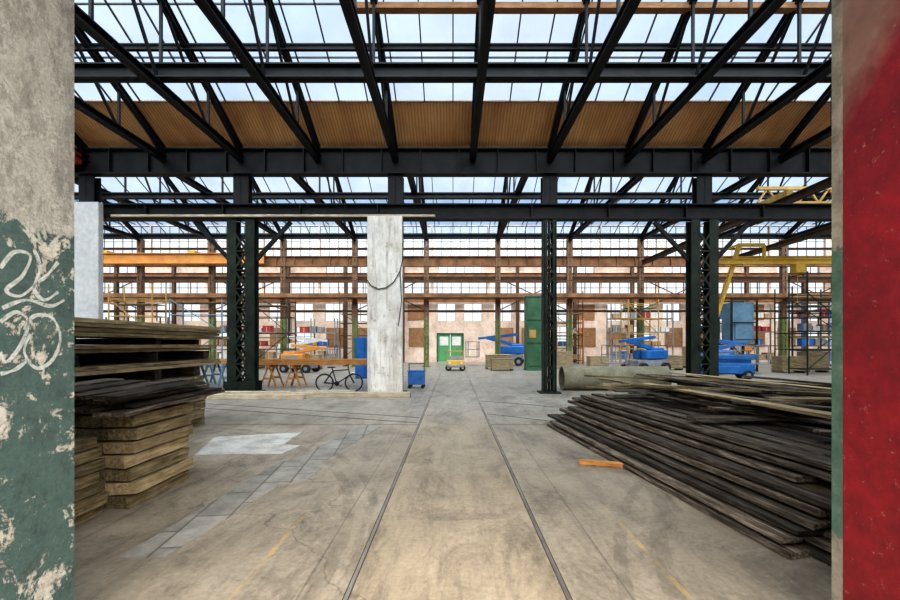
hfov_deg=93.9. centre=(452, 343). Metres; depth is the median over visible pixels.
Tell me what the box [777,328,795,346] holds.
window
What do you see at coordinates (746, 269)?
wall post
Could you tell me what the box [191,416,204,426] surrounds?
timber
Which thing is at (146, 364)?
plank
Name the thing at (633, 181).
roof truss
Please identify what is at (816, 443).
plank
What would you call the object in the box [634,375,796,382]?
plank
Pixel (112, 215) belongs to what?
batten
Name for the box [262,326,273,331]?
storage box
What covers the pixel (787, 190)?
crane
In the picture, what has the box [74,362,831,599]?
floor
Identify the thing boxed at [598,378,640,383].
plank
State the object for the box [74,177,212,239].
roof truss
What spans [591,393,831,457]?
plank
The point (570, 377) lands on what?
pipe
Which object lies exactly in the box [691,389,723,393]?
plank
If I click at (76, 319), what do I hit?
plank
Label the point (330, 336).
window
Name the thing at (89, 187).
stub
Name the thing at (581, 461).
wooden offcut
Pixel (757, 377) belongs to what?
plank
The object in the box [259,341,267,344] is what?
storage box
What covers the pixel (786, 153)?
roof truss
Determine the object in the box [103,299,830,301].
steel beam
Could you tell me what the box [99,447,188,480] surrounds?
timber
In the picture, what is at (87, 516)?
timber
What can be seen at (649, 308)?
scaffold
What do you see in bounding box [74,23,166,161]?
roof truss
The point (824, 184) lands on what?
runway
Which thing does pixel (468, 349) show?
basket
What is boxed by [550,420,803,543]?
plank
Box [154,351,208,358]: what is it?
spacer
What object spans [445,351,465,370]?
utility vehicle
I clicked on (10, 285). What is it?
graffiti
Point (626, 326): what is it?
storage box
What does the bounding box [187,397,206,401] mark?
timber
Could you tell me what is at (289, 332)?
shelf
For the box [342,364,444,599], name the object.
rail
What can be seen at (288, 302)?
scaffold
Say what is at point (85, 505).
timber
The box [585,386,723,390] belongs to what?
plank
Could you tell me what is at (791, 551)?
plank
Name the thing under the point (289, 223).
knee brace
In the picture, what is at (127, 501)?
timber
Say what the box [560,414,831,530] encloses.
plank
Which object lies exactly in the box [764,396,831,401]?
plank
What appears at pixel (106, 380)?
plank
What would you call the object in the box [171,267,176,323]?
wall post
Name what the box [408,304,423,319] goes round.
window
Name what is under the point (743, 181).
roof truss
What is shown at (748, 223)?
knee brace
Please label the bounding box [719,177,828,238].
roof truss
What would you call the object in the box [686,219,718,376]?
steel column
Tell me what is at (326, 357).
basket
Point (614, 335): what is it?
window
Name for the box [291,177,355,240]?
roof truss
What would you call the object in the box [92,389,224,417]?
plank
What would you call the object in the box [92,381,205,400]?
plank
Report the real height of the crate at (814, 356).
1.240 m
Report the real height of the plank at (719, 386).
0.042 m
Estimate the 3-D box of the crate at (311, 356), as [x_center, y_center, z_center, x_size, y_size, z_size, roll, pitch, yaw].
[-9.300,1.160,27.000,1.640,0.940,0.840,0,0,0]
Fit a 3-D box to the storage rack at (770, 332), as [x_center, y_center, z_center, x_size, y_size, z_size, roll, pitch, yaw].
[23.000,-0.820,33.950,6.080,4.900,0.980,0,0,0]
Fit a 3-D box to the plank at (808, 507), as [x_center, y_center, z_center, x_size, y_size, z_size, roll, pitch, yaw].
[2.597,1.318,5.886,0.226,0.057,5.262,0,0,-8]
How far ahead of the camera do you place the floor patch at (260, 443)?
6.73 m
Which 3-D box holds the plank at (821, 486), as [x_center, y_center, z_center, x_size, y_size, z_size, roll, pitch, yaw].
[2.971,1.250,5.307,0.250,0.047,5.458,0,0,-7]
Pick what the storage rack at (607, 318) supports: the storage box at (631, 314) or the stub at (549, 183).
the storage box at (631, 314)
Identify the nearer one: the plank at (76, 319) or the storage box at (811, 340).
the plank at (76, 319)
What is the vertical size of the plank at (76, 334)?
0.058 m
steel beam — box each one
[74,62,831,82]
[74,148,831,176]
[74,192,831,199]
[102,203,831,221]
[103,234,831,238]
[103,248,831,249]
[103,256,831,266]
[103,273,831,275]
[103,276,831,278]
[103,279,831,282]
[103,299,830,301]
[103,310,831,311]
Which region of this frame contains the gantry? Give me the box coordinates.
[719,243,831,315]
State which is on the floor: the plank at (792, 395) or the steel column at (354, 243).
the steel column at (354, 243)
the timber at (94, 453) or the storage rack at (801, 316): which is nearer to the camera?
the timber at (94, 453)
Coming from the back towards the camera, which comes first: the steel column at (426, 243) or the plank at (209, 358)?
the steel column at (426, 243)
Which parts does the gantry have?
frame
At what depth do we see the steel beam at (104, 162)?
13.88 m
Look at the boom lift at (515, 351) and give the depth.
31.44 m
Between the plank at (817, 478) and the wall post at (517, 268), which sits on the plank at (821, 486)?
the plank at (817, 478)
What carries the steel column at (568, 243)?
on the floor
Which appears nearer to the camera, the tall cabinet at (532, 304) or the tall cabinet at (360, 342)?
the tall cabinet at (360, 342)
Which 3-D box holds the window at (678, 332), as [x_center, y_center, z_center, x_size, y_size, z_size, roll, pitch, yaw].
[19.950,-0.620,37.970,1.600,1.700,0.060,0,0,0]
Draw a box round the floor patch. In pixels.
[118,425,381,557]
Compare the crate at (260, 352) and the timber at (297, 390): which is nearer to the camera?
the timber at (297, 390)
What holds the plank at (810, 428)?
on the plank at (696, 406)
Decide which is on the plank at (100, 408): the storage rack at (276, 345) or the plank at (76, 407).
the plank at (76, 407)
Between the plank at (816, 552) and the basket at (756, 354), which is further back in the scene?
the basket at (756, 354)
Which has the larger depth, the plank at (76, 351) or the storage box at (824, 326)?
the storage box at (824, 326)
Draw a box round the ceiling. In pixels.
[74,100,831,146]
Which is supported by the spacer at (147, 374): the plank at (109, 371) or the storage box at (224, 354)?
the plank at (109, 371)
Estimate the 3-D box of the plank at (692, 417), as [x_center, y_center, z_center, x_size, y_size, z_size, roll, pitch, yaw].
[4.610,0.920,5.207,3.226,0.042,0.207,-1,0,4]
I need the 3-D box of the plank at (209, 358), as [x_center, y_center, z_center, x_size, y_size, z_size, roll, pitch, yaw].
[-5.422,0.339,7.138,0.298,0.054,4.153,0,0,0]
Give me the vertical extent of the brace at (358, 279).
2.263 m
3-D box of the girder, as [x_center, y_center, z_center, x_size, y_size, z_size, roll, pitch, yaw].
[-18.625,-5.965,29.250,11.250,0.910,1.100,0,0,0]
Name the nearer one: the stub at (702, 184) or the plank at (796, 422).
the plank at (796, 422)
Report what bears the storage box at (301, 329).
on the storage rack at (310, 332)
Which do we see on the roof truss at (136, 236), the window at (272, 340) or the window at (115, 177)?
the window at (115, 177)
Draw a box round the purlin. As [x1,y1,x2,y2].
[74,43,831,51]
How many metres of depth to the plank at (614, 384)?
7.95 m
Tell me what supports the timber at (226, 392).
on the floor
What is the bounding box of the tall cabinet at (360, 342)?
[355,337,366,378]
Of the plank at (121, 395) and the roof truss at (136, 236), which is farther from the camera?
the roof truss at (136, 236)
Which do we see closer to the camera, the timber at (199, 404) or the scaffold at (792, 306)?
the timber at (199, 404)
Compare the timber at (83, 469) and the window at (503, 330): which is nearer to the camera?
the timber at (83, 469)
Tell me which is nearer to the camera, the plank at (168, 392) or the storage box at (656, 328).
the plank at (168, 392)
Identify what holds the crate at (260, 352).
on the floor
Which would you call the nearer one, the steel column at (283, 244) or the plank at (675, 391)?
the plank at (675, 391)
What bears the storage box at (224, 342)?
on the storage rack at (276, 345)
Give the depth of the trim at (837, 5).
2.21 m
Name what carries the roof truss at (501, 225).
attached to the steel column at (497, 243)
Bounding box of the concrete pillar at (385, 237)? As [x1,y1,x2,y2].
[366,216,403,391]
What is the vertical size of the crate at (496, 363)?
0.740 m
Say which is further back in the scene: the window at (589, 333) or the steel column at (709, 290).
the window at (589, 333)
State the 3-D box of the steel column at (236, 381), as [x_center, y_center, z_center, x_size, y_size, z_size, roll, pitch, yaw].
[-7.000,-1.240,14.000,1.200,5.740,0.700,0,0,0]
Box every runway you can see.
[641,177,831,264]
[739,225,831,255]
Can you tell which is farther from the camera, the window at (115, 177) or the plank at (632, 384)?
the window at (115, 177)
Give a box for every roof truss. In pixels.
[74,0,243,161]
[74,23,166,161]
[74,131,89,161]
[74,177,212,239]
[74,184,141,240]
[176,177,284,240]
[193,0,320,161]
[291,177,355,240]
[339,0,398,161]
[407,177,427,240]
[470,0,495,161]
[496,177,527,240]
[547,0,640,161]
[568,177,643,240]
[624,0,786,161]
[639,177,759,240]
[701,0,831,161]
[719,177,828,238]
[778,83,831,161]
[783,200,831,239]
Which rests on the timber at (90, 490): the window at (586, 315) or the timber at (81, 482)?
the timber at (81, 482)
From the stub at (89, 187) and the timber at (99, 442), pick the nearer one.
the timber at (99, 442)
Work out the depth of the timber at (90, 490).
3.88 m
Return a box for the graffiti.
[0,249,63,374]
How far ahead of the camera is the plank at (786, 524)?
4.27 m
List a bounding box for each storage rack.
[105,316,168,323]
[217,318,279,358]
[287,318,337,358]
[550,318,583,362]
[606,304,673,361]
[701,303,778,363]
[793,301,831,363]
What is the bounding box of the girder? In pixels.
[103,251,265,263]
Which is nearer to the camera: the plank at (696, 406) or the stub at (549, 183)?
the plank at (696, 406)
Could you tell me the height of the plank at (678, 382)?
0.041 m
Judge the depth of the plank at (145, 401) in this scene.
4.47 m
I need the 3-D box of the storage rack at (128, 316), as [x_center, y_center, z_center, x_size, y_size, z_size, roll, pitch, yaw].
[-25.500,-0.270,33.450,5.080,3.800,0.980,0,0,0]
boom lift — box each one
[277,336,339,358]
[279,344,340,372]
[465,333,523,365]
[601,335,670,369]
[701,339,768,374]
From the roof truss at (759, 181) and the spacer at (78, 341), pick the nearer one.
the spacer at (78, 341)
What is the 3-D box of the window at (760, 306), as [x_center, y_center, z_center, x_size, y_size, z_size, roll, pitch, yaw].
[27.300,-2.870,37.970,1.600,1.400,0.060,0,0,0]
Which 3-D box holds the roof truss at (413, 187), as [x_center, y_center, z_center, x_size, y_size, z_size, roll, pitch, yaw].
[-1.900,-9.498,22.050,0.250,4.306,15.801,0,0,0]
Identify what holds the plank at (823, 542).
on the plank at (816, 552)
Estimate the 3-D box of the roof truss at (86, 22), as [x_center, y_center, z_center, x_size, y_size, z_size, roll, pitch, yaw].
[-7.000,-7.675,8.125,0.200,3.311,11.730,0,0,0]
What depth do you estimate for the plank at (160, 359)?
7.12 m
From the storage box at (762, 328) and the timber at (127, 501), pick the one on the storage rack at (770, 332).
the storage box at (762, 328)
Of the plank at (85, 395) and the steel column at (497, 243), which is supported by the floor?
the steel column at (497, 243)
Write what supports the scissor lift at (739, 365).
on the floor
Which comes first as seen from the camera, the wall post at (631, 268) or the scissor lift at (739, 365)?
the scissor lift at (739, 365)
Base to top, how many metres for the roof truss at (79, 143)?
3.311 m
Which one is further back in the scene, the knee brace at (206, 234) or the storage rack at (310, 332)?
the storage rack at (310, 332)
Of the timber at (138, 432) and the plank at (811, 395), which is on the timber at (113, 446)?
the timber at (138, 432)
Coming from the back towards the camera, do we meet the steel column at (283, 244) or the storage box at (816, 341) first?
the storage box at (816, 341)
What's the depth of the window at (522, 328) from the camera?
37.94 m
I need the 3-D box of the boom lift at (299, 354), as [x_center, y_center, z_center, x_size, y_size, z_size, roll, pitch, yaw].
[-8.170,0.811,24.089,3.232,1.638,1.312,0,0,10]
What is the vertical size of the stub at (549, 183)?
0.940 m
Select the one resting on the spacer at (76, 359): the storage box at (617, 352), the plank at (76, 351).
the plank at (76, 351)
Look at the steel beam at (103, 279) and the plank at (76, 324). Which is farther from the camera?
the steel beam at (103, 279)
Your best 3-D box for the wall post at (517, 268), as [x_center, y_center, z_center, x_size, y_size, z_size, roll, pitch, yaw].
[5.750,-2.895,37.400,0.500,9.050,0.500,0,0,0]
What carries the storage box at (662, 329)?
on the storage rack at (607, 318)
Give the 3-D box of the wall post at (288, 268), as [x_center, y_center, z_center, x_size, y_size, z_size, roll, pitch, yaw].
[-14.650,-2.895,37.400,0.500,9.050,0.500,0,0,0]
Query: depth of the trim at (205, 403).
10.28 m
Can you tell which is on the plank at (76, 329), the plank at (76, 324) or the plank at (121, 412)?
the plank at (76, 324)
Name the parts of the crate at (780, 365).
lid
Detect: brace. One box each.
[103,279,136,308]
[193,220,226,259]
[216,279,279,309]
[255,221,292,260]
[358,279,423,309]
[501,279,565,309]
[644,279,702,306]
[652,221,689,260]
[719,220,751,258]
[790,281,830,304]
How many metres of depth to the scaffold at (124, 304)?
25.20 m
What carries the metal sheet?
on the floor
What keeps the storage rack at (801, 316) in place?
on the floor
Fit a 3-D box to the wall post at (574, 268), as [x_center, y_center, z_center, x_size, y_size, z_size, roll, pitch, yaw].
[10.850,-2.895,37.400,0.500,9.050,0.500,0,0,0]
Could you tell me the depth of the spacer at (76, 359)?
5.64 m
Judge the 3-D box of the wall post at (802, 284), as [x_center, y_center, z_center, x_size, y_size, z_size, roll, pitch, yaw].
[31.250,-2.895,37.400,0.500,9.050,0.500,0,0,0]
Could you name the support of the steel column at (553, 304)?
on the floor
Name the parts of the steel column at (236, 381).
plate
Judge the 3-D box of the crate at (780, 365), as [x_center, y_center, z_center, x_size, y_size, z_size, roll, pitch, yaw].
[19.200,1.160,24.000,1.440,0.940,0.840,0,0,0]
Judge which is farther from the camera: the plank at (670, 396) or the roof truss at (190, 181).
the roof truss at (190, 181)
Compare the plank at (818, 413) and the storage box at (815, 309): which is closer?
the plank at (818, 413)
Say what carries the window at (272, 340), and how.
in the wall at (472, 330)
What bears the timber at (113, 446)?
on the timber at (119, 461)
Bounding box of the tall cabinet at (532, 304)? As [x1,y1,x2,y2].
[523,296,540,370]
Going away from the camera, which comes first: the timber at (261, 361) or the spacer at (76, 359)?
the spacer at (76, 359)
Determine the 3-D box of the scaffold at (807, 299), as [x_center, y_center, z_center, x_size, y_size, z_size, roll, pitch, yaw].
[19.600,-1.070,22.400,2.480,5.400,1.280,0,0,0]
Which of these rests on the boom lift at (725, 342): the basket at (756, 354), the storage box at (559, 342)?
the basket at (756, 354)
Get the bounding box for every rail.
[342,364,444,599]
[465,371,572,599]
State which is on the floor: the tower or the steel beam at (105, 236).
the tower
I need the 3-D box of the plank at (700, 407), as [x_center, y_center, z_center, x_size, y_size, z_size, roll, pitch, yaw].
[4.528,0.947,5.939,1.852,0.042,0.137,0,0,19]
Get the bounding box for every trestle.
[199,366,209,385]
[203,364,225,383]
[216,364,226,387]
[262,365,283,387]
[284,365,306,387]
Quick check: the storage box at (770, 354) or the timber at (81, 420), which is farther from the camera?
the storage box at (770, 354)
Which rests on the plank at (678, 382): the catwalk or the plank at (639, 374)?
the plank at (639, 374)
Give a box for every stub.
[78,175,100,202]
[233,175,252,202]
[388,175,403,202]
[541,175,557,202]
[692,175,711,202]
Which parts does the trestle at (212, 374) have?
leg, leg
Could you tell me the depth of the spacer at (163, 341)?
8.24 m
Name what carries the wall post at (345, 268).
on the floor
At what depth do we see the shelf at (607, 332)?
33.98 m
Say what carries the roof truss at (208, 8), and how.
attached to the steel beam at (104, 162)
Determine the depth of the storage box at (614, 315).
34.12 m
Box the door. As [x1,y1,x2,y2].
[437,333,463,361]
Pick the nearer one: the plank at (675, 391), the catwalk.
the plank at (675, 391)
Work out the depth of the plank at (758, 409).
5.46 m
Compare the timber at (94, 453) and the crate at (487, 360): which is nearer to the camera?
the timber at (94, 453)
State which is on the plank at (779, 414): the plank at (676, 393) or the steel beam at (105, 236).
the plank at (676, 393)
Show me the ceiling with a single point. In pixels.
(254, 124)
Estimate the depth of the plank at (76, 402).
3.89 m
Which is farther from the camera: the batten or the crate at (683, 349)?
the crate at (683, 349)
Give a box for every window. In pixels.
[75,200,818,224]
[76,177,831,233]
[103,226,824,346]
[270,328,279,346]
[326,328,342,346]
[358,328,366,336]
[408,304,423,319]
[409,328,423,346]
[501,328,512,345]
[522,328,523,343]
[577,304,594,319]
[579,328,595,346]
[608,328,625,346]
[665,328,682,346]
[752,333,764,346]
[754,304,763,319]
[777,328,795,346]
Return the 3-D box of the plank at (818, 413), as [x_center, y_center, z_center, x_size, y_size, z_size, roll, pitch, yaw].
[3.733,0.733,5.809,0.201,0.043,3.609,0,1,-9]
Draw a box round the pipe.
[559,366,671,389]
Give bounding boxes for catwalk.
[103,280,831,298]
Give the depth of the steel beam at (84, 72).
9.98 m
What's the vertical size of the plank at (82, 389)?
0.044 m
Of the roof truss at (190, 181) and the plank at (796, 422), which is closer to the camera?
the plank at (796, 422)
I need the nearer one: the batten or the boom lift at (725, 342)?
the batten
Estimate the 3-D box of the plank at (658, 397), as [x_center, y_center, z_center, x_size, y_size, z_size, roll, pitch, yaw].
[4.034,0.892,5.497,0.157,0.042,3.100,0,1,-27]
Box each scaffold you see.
[108,284,166,323]
[169,299,226,369]
[259,299,295,365]
[339,292,366,358]
[547,291,582,364]
[620,299,658,365]
[774,286,831,365]
[788,271,831,374]
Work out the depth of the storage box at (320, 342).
35.62 m
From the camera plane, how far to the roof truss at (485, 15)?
9.82 m
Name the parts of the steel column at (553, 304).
plate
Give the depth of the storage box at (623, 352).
34.12 m
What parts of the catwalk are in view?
railing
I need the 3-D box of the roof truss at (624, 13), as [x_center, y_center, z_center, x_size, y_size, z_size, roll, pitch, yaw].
[3.200,-7.675,8.125,0.200,3.311,11.730,0,0,0]
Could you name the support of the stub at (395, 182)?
on the steel beam at (444, 212)
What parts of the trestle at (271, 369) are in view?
leg, leg, leg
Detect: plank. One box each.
[74,317,220,329]
[74,322,220,332]
[74,327,219,335]
[74,332,228,338]
[74,345,216,348]
[74,348,210,353]
[74,359,220,371]
[74,361,220,376]
[74,378,124,387]
[74,378,193,399]
[74,380,149,393]
[74,399,89,404]
[74,404,104,410]
[74,405,113,413]
[80,337,152,338]
[80,358,211,365]
[80,359,179,364]
[85,385,208,403]
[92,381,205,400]
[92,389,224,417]
[104,387,221,407]
[105,337,176,338]
[547,424,812,559]
[548,414,824,535]
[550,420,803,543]
[559,408,831,516]
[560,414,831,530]
[567,407,831,510]
[568,400,816,481]
[572,397,831,481]
[580,395,831,470]
[584,375,780,385]
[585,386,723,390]
[590,410,831,494]
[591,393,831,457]
[597,385,716,401]
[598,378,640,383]
[601,383,757,387]
[606,393,739,396]
[612,389,729,393]
[617,397,831,450]
[621,382,805,403]
[628,393,831,437]
[630,383,831,394]
[631,396,831,442]
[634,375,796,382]
[636,373,776,392]
[641,383,831,418]
[650,389,831,419]
[651,374,831,386]
[654,396,777,416]
[659,380,818,403]
[667,396,831,429]
[669,372,831,390]
[670,396,831,427]
[675,391,717,398]
[687,415,801,420]
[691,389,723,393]
[697,379,831,392]
[698,406,709,409]
[705,390,756,395]
[707,407,782,411]
[711,402,831,425]
[719,386,813,391]
[721,398,831,407]
[731,400,831,410]
[738,415,829,430]
[740,395,764,397]
[742,376,831,385]
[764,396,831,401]
[770,393,831,402]
[770,453,831,483]
[789,401,831,405]
[799,535,831,552]
[800,540,831,565]
[808,402,831,404]
[811,395,831,397]
[812,429,831,435]
[821,520,831,538]
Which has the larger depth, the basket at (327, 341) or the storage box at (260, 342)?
the storage box at (260, 342)
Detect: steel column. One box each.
[137,239,144,321]
[208,239,215,365]
[223,219,265,390]
[278,239,286,366]
[350,239,357,366]
[422,239,430,366]
[495,239,500,353]
[537,219,561,393]
[566,239,571,350]
[637,239,643,359]
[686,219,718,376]
[779,239,787,355]
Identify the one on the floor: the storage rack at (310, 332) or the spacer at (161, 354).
the storage rack at (310, 332)
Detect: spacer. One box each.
[74,354,79,366]
[75,339,160,344]
[76,369,160,379]
[78,352,157,361]
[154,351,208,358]
[160,339,198,344]
[161,366,200,374]
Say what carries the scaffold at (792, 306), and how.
on the floor
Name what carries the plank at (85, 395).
on the plank at (76, 402)
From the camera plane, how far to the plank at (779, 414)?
5.15 m
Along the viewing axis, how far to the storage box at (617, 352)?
34.12 m
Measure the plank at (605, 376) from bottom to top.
0.039 m
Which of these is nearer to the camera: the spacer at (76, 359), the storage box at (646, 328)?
the spacer at (76, 359)
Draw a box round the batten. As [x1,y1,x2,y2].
[110,214,434,216]
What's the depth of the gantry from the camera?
15.80 m
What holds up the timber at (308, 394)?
on the floor
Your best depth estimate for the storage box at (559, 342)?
35.52 m
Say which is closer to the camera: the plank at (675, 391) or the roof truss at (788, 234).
the plank at (675, 391)
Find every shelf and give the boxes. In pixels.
[289,332,336,332]
[607,318,672,319]
[607,332,672,332]
[607,345,672,345]
[720,331,778,332]
[793,316,831,317]
[793,345,831,345]
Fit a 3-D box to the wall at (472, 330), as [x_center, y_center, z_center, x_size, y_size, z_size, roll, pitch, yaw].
[0.000,-4.570,38.150,72.000,12.400,0.300,0,0,0]
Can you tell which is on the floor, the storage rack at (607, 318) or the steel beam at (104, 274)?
the storage rack at (607, 318)
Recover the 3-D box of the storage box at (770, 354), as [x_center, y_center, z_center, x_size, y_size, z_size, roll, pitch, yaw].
[25.411,0.949,33.920,0.567,0.501,0.620,0,0,0]
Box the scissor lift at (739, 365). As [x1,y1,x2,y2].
[701,345,754,378]
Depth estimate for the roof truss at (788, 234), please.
28.54 m
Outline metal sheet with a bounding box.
[74,202,102,338]
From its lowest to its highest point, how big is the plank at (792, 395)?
0.040 m
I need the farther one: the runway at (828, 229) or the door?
the door
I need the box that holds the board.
[220,359,243,363]
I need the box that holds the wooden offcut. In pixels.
[579,459,623,467]
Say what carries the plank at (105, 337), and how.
on the spacer at (78, 341)
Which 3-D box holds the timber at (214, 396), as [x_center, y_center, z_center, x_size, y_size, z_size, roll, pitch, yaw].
[-5.998,1.555,12.425,3.224,0.146,0.248,0,0,-1]
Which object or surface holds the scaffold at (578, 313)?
on the floor
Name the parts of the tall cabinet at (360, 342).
door, door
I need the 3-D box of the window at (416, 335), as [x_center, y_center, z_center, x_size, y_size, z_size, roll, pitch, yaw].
[-3.200,-0.620,37.970,1.600,1.700,0.060,0,0,0]
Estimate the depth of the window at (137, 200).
32.21 m
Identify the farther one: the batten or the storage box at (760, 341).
the storage box at (760, 341)
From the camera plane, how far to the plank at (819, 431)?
4.23 m
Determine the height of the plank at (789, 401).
0.041 m
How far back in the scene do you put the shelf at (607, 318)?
33.98 m
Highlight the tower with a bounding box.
[719,299,757,371]
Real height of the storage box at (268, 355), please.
0.542 m
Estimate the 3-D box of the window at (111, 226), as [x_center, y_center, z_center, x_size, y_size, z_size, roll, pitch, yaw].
[0.650,-5.220,38.110,66.240,10.940,0.060,0,0,0]
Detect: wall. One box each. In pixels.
[0,0,899,599]
[74,147,831,147]
[103,225,831,361]
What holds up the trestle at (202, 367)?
on the floor
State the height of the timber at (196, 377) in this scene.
0.156 m
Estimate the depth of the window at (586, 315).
37.94 m
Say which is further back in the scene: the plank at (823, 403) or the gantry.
the gantry
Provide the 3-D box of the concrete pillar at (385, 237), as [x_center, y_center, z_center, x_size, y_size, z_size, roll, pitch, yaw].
[-2.178,-1.230,13.499,1.188,5.720,0.281,0,0,0]
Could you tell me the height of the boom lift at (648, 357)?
2.130 m
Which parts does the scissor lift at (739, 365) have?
guard rail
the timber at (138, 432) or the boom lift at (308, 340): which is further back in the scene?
the boom lift at (308, 340)
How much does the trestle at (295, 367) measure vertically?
0.858 m
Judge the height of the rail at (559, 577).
0.003 m
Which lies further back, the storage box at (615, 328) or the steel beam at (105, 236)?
the storage box at (615, 328)
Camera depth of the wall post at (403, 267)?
37.25 m
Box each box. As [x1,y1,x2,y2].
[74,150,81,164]
[219,339,226,344]
[219,353,226,358]
[220,325,226,331]
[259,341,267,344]
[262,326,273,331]
[265,352,275,358]
[299,327,308,331]
[309,326,317,331]
[317,327,324,331]
[318,339,328,344]
[318,351,325,356]
[558,341,565,344]
[612,313,619,317]
[612,325,619,331]
[612,339,619,344]
[613,351,618,358]
[618,312,627,317]
[622,351,627,358]
[625,325,632,331]
[629,312,636,317]
[644,312,648,317]
[644,326,648,331]
[651,312,659,317]
[651,327,659,331]
[651,341,660,344]
[660,327,669,331]
[754,339,762,344]
[758,313,763,317]
[761,327,770,330]
[761,353,773,358]
[764,314,771,317]
[797,323,811,330]
[797,338,813,344]
[812,326,819,330]
[814,339,825,344]
[815,309,827,315]
[816,324,831,330]
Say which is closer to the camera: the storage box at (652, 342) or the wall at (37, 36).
the wall at (37, 36)
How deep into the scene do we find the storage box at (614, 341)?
34.12 m
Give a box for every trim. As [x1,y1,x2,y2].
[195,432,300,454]
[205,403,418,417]
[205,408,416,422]
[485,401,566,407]
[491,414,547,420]
[832,0,842,599]
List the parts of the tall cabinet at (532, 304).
sign plate, door, door, door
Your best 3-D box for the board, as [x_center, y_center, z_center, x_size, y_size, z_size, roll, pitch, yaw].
[-9.858,0.660,16.000,4.734,0.142,0.730,0,0,0]
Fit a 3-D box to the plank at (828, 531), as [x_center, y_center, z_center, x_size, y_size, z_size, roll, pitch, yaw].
[2.713,1.469,5.391,0.252,0.048,5.483,0,0,-8]
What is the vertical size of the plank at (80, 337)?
0.058 m
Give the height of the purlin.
0.160 m
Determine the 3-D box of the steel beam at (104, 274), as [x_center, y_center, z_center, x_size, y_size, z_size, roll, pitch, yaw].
[0.000,-6.095,37.400,72.000,0.450,0.300,0,0,0]
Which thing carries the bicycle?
on the floor
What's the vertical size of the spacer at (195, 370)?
0.185 m
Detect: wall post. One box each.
[114,267,118,319]
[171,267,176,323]
[287,267,290,342]
[344,267,347,358]
[403,267,404,361]
[516,267,518,343]
[573,267,576,361]
[630,267,633,352]
[744,267,748,352]
[801,267,806,351]
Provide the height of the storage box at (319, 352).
0.607 m
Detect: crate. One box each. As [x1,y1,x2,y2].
[241,350,264,368]
[310,355,322,368]
[485,354,509,368]
[490,358,512,370]
[547,351,572,366]
[586,356,609,365]
[657,355,683,369]
[682,348,685,367]
[771,356,805,372]
[797,351,828,372]
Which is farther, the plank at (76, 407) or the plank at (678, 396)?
the plank at (678, 396)
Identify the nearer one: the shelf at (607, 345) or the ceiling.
the ceiling
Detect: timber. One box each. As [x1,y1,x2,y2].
[74,408,118,427]
[74,427,81,434]
[74,435,96,452]
[74,447,101,465]
[74,458,104,478]
[74,471,98,490]
[74,480,104,502]
[74,492,107,517]
[74,505,102,525]
[77,427,113,439]
[96,440,110,453]
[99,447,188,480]
[102,402,192,426]
[102,424,192,453]
[102,435,188,468]
[102,458,193,494]
[104,470,189,508]
[107,414,191,439]
[150,375,202,381]
[186,409,204,419]
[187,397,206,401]
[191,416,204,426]
[192,400,205,410]
[204,394,305,399]
[218,391,291,393]
[259,359,366,364]
[289,392,410,397]
[297,390,354,391]
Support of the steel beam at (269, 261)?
attached to the steel column
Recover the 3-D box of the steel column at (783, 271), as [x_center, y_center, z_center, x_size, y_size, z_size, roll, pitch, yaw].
[23.600,-2.920,30.000,0.600,9.100,0.600,0,0,0]
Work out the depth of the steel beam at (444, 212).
13.98 m
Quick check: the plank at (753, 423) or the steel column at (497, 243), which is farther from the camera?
the steel column at (497, 243)
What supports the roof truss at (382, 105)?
attached to the steel beam at (104, 162)
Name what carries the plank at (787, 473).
on the plank at (816, 497)
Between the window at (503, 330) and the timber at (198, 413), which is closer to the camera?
the timber at (198, 413)
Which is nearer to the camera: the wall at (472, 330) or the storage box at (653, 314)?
the storage box at (653, 314)
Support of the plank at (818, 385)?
on the plank
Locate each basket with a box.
[322,349,340,358]
[327,341,339,356]
[465,341,479,357]
[601,345,626,363]
[738,345,768,364]
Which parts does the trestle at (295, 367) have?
leg, leg, leg, leg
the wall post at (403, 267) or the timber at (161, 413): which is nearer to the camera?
the timber at (161, 413)
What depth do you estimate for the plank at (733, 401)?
4.98 m
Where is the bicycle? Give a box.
[315,364,362,390]
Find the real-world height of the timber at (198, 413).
0.156 m
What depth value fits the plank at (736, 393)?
7.01 m
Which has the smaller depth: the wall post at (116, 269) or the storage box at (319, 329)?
the storage box at (319, 329)
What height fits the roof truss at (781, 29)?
3.311 m
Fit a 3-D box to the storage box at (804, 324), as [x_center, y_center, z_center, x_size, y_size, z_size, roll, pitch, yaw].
[26.705,-1.278,31.920,0.631,0.556,0.620,0,0,0]
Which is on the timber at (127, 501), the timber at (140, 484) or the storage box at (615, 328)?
the timber at (140, 484)
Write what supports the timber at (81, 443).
on the timber at (94, 453)
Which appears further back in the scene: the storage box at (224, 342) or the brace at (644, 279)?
the storage box at (224, 342)
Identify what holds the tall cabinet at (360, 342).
on the floor
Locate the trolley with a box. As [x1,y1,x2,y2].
[407,363,425,387]
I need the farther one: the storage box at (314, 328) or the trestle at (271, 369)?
the storage box at (314, 328)
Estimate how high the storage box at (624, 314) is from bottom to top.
0.565 m
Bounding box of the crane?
[725,186,831,222]
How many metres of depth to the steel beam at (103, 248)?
29.92 m
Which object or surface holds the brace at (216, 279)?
attached to the steel column at (211, 270)
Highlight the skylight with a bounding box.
[74,0,831,102]
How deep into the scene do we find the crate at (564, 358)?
27.80 m

